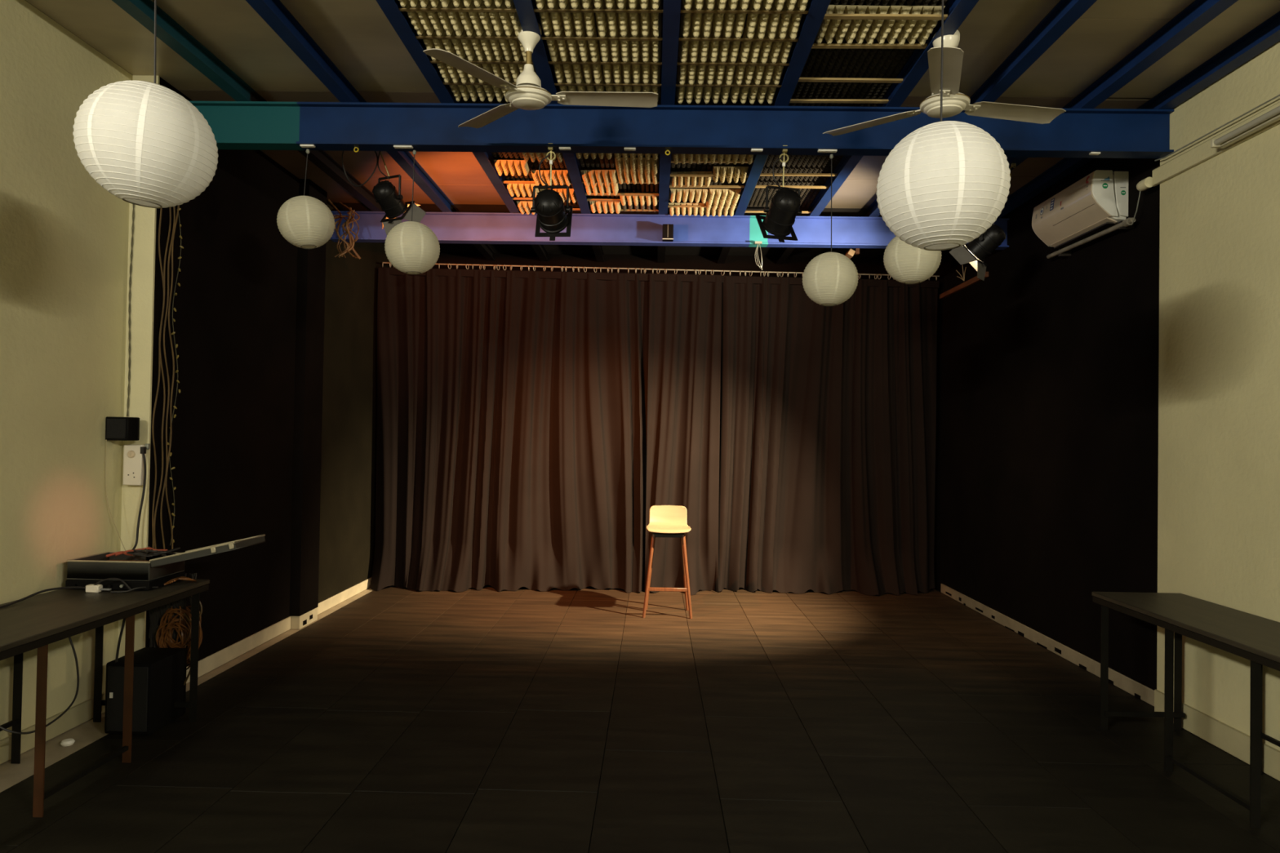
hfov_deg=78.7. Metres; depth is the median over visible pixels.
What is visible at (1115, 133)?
steel beam
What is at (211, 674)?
trim
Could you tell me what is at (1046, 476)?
wall
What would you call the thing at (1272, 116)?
tube light
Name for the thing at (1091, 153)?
tab
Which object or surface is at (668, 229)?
junction box
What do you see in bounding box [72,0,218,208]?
paper lantern
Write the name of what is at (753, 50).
egg tray
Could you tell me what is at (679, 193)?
egg tray
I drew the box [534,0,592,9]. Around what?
egg tray
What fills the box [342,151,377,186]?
cable loop
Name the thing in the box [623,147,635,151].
tab
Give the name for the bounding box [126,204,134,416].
wire
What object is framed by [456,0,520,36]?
egg tray
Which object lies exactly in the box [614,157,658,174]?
egg tray
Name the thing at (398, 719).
floor
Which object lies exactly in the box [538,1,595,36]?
egg tray
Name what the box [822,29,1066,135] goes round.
ceiling fan
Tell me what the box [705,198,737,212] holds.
egg tray
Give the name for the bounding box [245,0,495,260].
rafter
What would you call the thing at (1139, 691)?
baseboard
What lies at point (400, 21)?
rafter
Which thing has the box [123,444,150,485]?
outlet box
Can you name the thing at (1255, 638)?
side table
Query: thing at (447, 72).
egg tray
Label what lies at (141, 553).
cables
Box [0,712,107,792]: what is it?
trim
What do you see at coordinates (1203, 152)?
duct
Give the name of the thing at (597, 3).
egg tray
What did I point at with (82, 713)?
baseboard
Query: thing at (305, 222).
paper lantern
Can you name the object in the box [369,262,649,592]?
curtain
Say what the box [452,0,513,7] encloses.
egg tray
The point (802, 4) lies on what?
egg tray
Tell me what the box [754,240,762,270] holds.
wire
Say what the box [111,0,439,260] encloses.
rafter
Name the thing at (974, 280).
wooden rail
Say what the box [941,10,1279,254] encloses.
rafter
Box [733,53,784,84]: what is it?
egg tray
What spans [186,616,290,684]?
baseboard
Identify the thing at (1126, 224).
pipe trunking
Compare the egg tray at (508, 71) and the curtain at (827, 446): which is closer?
the egg tray at (508, 71)
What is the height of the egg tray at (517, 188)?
0.057 m
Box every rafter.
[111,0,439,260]
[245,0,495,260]
[376,0,548,261]
[513,0,604,262]
[657,0,680,262]
[716,0,831,263]
[775,0,978,264]
[826,0,1097,253]
[877,0,1238,265]
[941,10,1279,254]
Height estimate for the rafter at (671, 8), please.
0.080 m
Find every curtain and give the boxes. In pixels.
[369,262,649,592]
[644,268,721,595]
[718,270,938,595]
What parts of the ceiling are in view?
panel, panel, panel, panel, panel, panel, panel, panel, panel, panel, panel, panel, panel, panel, panel, panel, foam panel, foam panel, panel, foam panel, foam panel, foam panel, panel, panel, foam panel, foam panel, foam panel, panel, foam panel, panel, foam panel, panel, foam panel, panel, panel, foam panel, foam panel, foam panel, foam panel, foam panel, panel, panel, foam panel, panel, foam panel, foam panel, foam panel, panel, foam panel, panel, panel, foam panel, panel, foam panel, panel, panel, panel, panel, panel, panel, panel, panel, panel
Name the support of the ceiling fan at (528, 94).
hanging from the ceiling
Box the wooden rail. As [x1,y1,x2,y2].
[939,271,988,298]
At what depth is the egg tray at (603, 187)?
5.60 m
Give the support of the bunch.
on the side table at (38, 621)
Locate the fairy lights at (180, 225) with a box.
[167,204,183,545]
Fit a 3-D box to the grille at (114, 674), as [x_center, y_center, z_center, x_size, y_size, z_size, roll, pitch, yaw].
[-2.382,1.267,3.630,0.190,0.300,0.006,1,-1,1]
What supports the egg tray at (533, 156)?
attached to the ceiling
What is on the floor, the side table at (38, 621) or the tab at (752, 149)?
the side table at (38, 621)
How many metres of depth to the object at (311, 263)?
5.73 m
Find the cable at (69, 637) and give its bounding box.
[0,636,79,734]
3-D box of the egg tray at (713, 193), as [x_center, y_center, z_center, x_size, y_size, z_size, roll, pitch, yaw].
[0.617,-1.687,5.734,0.234,0.063,0.165,1,-1,-2]
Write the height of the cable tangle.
0.451 m
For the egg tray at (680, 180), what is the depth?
5.37 m
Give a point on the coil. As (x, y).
(165, 640)
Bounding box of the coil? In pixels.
[155,605,202,670]
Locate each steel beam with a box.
[189,101,1173,158]
[330,210,1008,249]
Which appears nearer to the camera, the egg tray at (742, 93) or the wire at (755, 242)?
the egg tray at (742, 93)
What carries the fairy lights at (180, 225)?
attached to the wall at (234, 304)
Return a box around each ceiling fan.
[422,22,657,128]
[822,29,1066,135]
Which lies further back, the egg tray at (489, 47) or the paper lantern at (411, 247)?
the paper lantern at (411, 247)
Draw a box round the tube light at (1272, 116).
[1210,105,1279,148]
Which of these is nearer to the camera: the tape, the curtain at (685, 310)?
the tape
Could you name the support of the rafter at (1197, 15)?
attached to the ceiling
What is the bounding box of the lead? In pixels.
[93,577,158,592]
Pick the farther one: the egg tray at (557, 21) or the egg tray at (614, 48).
the egg tray at (614, 48)
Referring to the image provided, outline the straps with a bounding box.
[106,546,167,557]
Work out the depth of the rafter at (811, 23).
3.79 m
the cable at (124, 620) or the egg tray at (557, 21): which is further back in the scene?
the cable at (124, 620)
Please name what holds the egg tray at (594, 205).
attached to the ceiling
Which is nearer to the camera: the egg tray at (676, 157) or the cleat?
the egg tray at (676, 157)
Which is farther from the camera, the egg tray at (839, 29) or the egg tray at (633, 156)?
the egg tray at (633, 156)
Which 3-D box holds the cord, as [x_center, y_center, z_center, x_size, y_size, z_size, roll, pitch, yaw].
[-2.555,0.374,3.976,0.035,0.539,0.079,1,-1,1]
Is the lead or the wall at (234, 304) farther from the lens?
the wall at (234, 304)
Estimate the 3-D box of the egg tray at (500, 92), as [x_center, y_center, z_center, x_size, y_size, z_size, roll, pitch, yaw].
[-0.635,-1.749,4.044,0.261,0.072,0.214,1,-1,1]
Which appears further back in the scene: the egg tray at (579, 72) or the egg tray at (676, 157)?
the egg tray at (676, 157)
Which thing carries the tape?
on the trim at (88, 732)
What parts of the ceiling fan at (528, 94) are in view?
blade, blade, motor, motor, down rod, blade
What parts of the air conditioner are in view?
casing, plate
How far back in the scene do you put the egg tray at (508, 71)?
3.81 m
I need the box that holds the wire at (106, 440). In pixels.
[105,440,125,551]
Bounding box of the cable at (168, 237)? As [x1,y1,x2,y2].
[153,206,171,549]
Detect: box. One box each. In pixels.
[65,571,185,590]
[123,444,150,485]
[662,223,673,241]
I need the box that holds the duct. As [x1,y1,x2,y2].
[1132,93,1279,224]
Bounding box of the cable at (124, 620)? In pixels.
[115,617,125,662]
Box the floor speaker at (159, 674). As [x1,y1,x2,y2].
[104,647,186,734]
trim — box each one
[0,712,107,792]
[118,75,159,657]
[186,587,373,691]
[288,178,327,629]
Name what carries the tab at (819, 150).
attached to the steel beam at (1115, 133)
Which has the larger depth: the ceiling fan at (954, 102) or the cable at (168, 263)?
the cable at (168, 263)
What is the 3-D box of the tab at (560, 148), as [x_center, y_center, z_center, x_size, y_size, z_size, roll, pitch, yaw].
[-0.401,-1.485,4.173,0.062,0.010,0.024,1,-1,1]
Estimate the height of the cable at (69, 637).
0.416 m
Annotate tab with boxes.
[299,144,315,147]
[393,145,413,148]
[559,146,570,150]
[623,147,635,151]
[751,148,763,151]
[817,149,837,152]
[1088,151,1100,155]
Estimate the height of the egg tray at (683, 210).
0.062 m
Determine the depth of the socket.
3.68 m
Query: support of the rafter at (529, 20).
attached to the ceiling
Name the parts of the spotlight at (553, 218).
knob, power cord, gel frame, knob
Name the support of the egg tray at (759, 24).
attached to the ceiling
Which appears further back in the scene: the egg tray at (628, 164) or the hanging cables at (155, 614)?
the egg tray at (628, 164)
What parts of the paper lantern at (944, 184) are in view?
cord, lamp shade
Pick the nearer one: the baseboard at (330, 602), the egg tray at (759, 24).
the egg tray at (759, 24)
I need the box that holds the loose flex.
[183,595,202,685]
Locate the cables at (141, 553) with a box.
[126,546,180,557]
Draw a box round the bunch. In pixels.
[164,576,196,585]
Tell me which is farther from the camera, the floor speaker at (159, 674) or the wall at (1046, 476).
the wall at (1046, 476)
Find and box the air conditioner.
[1031,169,1128,248]
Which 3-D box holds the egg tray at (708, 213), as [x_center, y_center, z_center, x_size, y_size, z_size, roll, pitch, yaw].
[0.623,-1.681,6.102,0.234,0.061,0.110,1,-1,3]
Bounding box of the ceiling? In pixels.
[25,0,1279,257]
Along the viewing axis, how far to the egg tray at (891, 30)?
3.38 m
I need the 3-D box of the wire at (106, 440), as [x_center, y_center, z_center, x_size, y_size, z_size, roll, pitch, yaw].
[-2.638,0.352,3.934,0.100,0.571,0.012,2,-1,-38]
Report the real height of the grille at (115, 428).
0.098 m
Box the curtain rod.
[382,262,939,276]
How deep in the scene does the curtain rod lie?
7.34 m
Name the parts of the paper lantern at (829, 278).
lamp shade, cord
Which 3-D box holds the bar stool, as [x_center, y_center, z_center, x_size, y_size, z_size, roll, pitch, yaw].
[0.226,1.087,6.332,0.397,0.866,0.375,1,-1,1]
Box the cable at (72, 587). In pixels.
[0,586,85,608]
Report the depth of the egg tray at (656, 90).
4.01 m
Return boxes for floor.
[0,584,1279,852]
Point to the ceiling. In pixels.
(357, 37)
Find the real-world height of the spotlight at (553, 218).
0.493 m
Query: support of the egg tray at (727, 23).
attached to the ceiling
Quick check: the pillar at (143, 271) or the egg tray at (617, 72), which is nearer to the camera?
the egg tray at (617, 72)
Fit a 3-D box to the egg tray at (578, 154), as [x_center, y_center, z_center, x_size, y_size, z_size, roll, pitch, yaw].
[-0.289,-1.717,4.860,0.239,0.062,0.165,1,-1,-1]
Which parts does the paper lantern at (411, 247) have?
lamp shade, cord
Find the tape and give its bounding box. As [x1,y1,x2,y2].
[60,738,75,746]
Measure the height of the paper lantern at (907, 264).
0.682 m
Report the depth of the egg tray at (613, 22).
3.37 m
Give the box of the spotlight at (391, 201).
[372,151,426,235]
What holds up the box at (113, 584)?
on the side table at (38, 621)
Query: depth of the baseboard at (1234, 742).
3.66 m
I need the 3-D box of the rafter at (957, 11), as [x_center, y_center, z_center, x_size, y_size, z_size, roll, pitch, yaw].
[1.305,-1.755,2.330,0.072,0.080,11.030,1,-1,1]
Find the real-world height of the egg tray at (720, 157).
0.067 m
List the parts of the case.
lid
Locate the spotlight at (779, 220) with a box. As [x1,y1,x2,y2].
[755,145,801,242]
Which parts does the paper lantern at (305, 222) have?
lamp shade, cord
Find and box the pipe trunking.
[1046,217,1135,258]
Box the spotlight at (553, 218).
[530,142,573,240]
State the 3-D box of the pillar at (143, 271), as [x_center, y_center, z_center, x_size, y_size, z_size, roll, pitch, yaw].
[-2.679,-0.197,4.056,0.285,3.270,0.012,1,-1,1]
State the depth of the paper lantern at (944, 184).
2.22 m
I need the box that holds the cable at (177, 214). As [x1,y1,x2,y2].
[164,204,179,549]
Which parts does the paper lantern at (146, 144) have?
lamp shade, cord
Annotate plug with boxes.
[85,584,111,592]
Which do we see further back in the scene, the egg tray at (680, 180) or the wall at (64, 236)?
the egg tray at (680, 180)
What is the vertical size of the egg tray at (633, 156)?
0.067 m
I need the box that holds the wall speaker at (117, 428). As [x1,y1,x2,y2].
[105,417,139,440]
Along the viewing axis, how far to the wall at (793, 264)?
7.88 m
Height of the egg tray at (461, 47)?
0.067 m
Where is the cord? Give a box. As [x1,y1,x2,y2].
[131,446,146,550]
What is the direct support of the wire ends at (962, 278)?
attached to the wooden rail
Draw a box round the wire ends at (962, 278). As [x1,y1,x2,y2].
[955,266,966,280]
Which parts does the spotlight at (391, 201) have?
power cord, barn door, gel frame, knob, barn door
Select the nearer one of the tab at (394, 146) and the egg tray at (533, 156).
the tab at (394, 146)
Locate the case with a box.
[66,534,265,581]
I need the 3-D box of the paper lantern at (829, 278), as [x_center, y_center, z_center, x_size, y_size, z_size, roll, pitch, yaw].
[1.018,-1.049,4.170,0.291,0.808,0.292,1,-1,-2]
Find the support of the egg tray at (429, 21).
attached to the ceiling
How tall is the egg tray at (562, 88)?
0.064 m
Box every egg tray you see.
[398,0,451,8]
[404,0,464,36]
[421,29,475,62]
[435,54,484,84]
[448,77,495,102]
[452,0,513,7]
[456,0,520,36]
[471,29,525,62]
[481,54,536,82]
[491,76,515,102]
[493,160,529,176]
[506,183,538,197]
[516,200,535,214]
[521,152,563,162]
[530,169,571,186]
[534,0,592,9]
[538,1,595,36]
[539,188,576,203]
[544,29,599,62]
[552,51,603,84]
[557,74,604,92]
[575,152,612,159]
[580,169,617,186]
[584,182,618,195]
[589,200,621,213]
[592,0,661,9]
[593,1,662,37]
[597,29,661,62]
[601,51,661,84]
[604,77,660,102]
[613,153,659,160]
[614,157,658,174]
[616,168,658,184]
[619,192,657,206]
[621,201,657,212]
[668,203,705,216]
[669,188,708,203]
[670,171,711,187]
[672,154,716,164]
[675,76,731,103]
[677,56,736,85]
[678,30,742,62]
[680,3,748,38]
[681,0,750,10]
[704,208,734,216]
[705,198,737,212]
[706,188,741,204]
[712,166,748,182]
[716,154,754,164]
[729,77,776,104]
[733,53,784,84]
[738,27,793,63]
[744,0,802,39]
[750,0,808,11]
[815,4,889,44]
[875,5,945,45]
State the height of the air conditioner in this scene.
0.299 m
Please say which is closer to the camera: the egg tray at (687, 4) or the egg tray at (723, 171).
the egg tray at (687, 4)
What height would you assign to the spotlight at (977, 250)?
0.744 m
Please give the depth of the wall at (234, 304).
5.05 m
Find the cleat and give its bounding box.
[844,248,859,258]
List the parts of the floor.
panel, panel, panel, panel, panel, panel, panel, panel, panel, panel, panel, panel, panel, panel, panel, panel, panel, panel, panel, panel, panel, panel, panel, panel, panel, panel, panel, panel, panel, panel, panel, panel, panel, panel, panel, panel, panel, panel, panel, panel, panel, panel, panel, panel, panel, panel, panel, panel, panel, panel, panel, panel, panel, panel, panel, panel, panel, panel, panel, panel, panel, panel, panel, panel, panel, panel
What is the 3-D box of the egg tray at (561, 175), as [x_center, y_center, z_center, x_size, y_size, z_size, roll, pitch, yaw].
[-0.612,-1.715,5.406,0.261,0.064,0.164,1,-1,3]
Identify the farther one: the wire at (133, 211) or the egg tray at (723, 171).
the egg tray at (723, 171)
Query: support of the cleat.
attached to the rafter at (1064, 13)
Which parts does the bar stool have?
leg, leg, foot rail, seat frame, leg, leg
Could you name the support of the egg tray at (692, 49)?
attached to the ceiling
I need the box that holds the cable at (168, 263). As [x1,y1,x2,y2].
[160,206,175,549]
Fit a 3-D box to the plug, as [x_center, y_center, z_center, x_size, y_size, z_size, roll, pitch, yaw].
[-2.453,0.735,3.542,0.105,0.034,0.036,1,-1,1]
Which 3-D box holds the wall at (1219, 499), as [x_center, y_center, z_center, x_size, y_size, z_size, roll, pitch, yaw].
[2.842,-0.163,0.471,0.250,3.270,7.435,1,-1,1]
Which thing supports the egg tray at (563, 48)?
hanging from the ceiling
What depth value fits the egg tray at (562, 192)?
5.74 m
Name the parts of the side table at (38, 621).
rail, leg, leg, rail, leg, leg, cross rail, leg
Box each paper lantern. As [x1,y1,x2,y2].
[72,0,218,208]
[276,149,334,248]
[384,150,439,275]
[802,154,858,306]
[875,0,1010,250]
[883,236,942,284]
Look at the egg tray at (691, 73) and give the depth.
3.80 m
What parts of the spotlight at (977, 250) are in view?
barn door, barn door, gel frame, barn door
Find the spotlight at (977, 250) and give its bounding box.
[949,163,1016,280]
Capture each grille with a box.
[106,418,125,438]
[106,666,148,732]
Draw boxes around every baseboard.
[0,692,105,764]
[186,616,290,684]
[317,577,371,614]
[940,583,1154,706]
[1154,689,1279,781]
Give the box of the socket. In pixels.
[1210,138,1220,147]
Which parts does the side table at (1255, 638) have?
leg, cross rail, leg, leg, rail, leg, leg, rail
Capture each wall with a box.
[0,0,133,740]
[145,76,395,666]
[431,252,932,280]
[932,158,1159,690]
[1156,40,1279,751]
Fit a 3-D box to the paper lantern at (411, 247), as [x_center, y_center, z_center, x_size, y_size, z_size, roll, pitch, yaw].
[-1.222,-1.156,4.210,0.287,0.666,0.288,1,-1,-20]
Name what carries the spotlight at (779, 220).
hanging from the steel beam at (1115, 133)
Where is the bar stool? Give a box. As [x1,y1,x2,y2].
[642,505,692,618]
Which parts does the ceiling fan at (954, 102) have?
blade, motor, blade, blade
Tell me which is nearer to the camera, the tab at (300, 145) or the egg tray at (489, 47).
the egg tray at (489, 47)
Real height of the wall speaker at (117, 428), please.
0.118 m
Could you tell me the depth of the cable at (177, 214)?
4.17 m
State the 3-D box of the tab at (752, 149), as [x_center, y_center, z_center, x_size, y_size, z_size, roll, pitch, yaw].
[0.622,-1.469,4.155,0.062,0.010,0.024,1,-1,1]
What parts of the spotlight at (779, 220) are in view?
knob, gel frame, power cord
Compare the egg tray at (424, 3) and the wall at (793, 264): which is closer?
the egg tray at (424, 3)
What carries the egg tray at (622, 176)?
attached to the ceiling
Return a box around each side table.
[0,578,209,817]
[1091,591,1279,827]
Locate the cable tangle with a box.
[328,199,360,259]
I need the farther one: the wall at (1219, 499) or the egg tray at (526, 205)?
the egg tray at (526, 205)
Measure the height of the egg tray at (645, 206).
0.062 m
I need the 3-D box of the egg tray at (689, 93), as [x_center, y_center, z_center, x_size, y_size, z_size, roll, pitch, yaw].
[0.328,-1.733,4.027,0.280,0.066,0.214,1,-1,1]
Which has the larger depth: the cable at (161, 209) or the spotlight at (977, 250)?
the spotlight at (977, 250)
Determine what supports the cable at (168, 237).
attached to the wall at (234, 304)
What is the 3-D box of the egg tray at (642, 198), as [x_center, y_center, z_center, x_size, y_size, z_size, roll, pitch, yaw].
[-0.008,-1.693,5.835,0.286,0.055,0.165,1,-1,3]
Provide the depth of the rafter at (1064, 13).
3.58 m
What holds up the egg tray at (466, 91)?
attached to the ceiling
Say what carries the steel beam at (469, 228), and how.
attached to the wall at (234, 304)
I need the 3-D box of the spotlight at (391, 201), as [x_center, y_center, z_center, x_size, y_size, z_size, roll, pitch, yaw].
[-1.434,-1.430,4.598,0.281,0.626,0.313,1,-1,25]
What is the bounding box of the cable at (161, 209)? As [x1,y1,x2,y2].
[151,207,164,548]
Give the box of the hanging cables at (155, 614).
[148,573,196,650]
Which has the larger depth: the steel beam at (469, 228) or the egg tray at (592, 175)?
the steel beam at (469, 228)
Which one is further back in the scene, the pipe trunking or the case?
the pipe trunking
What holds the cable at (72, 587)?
on the side table at (38, 621)
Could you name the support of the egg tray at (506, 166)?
attached to the ceiling

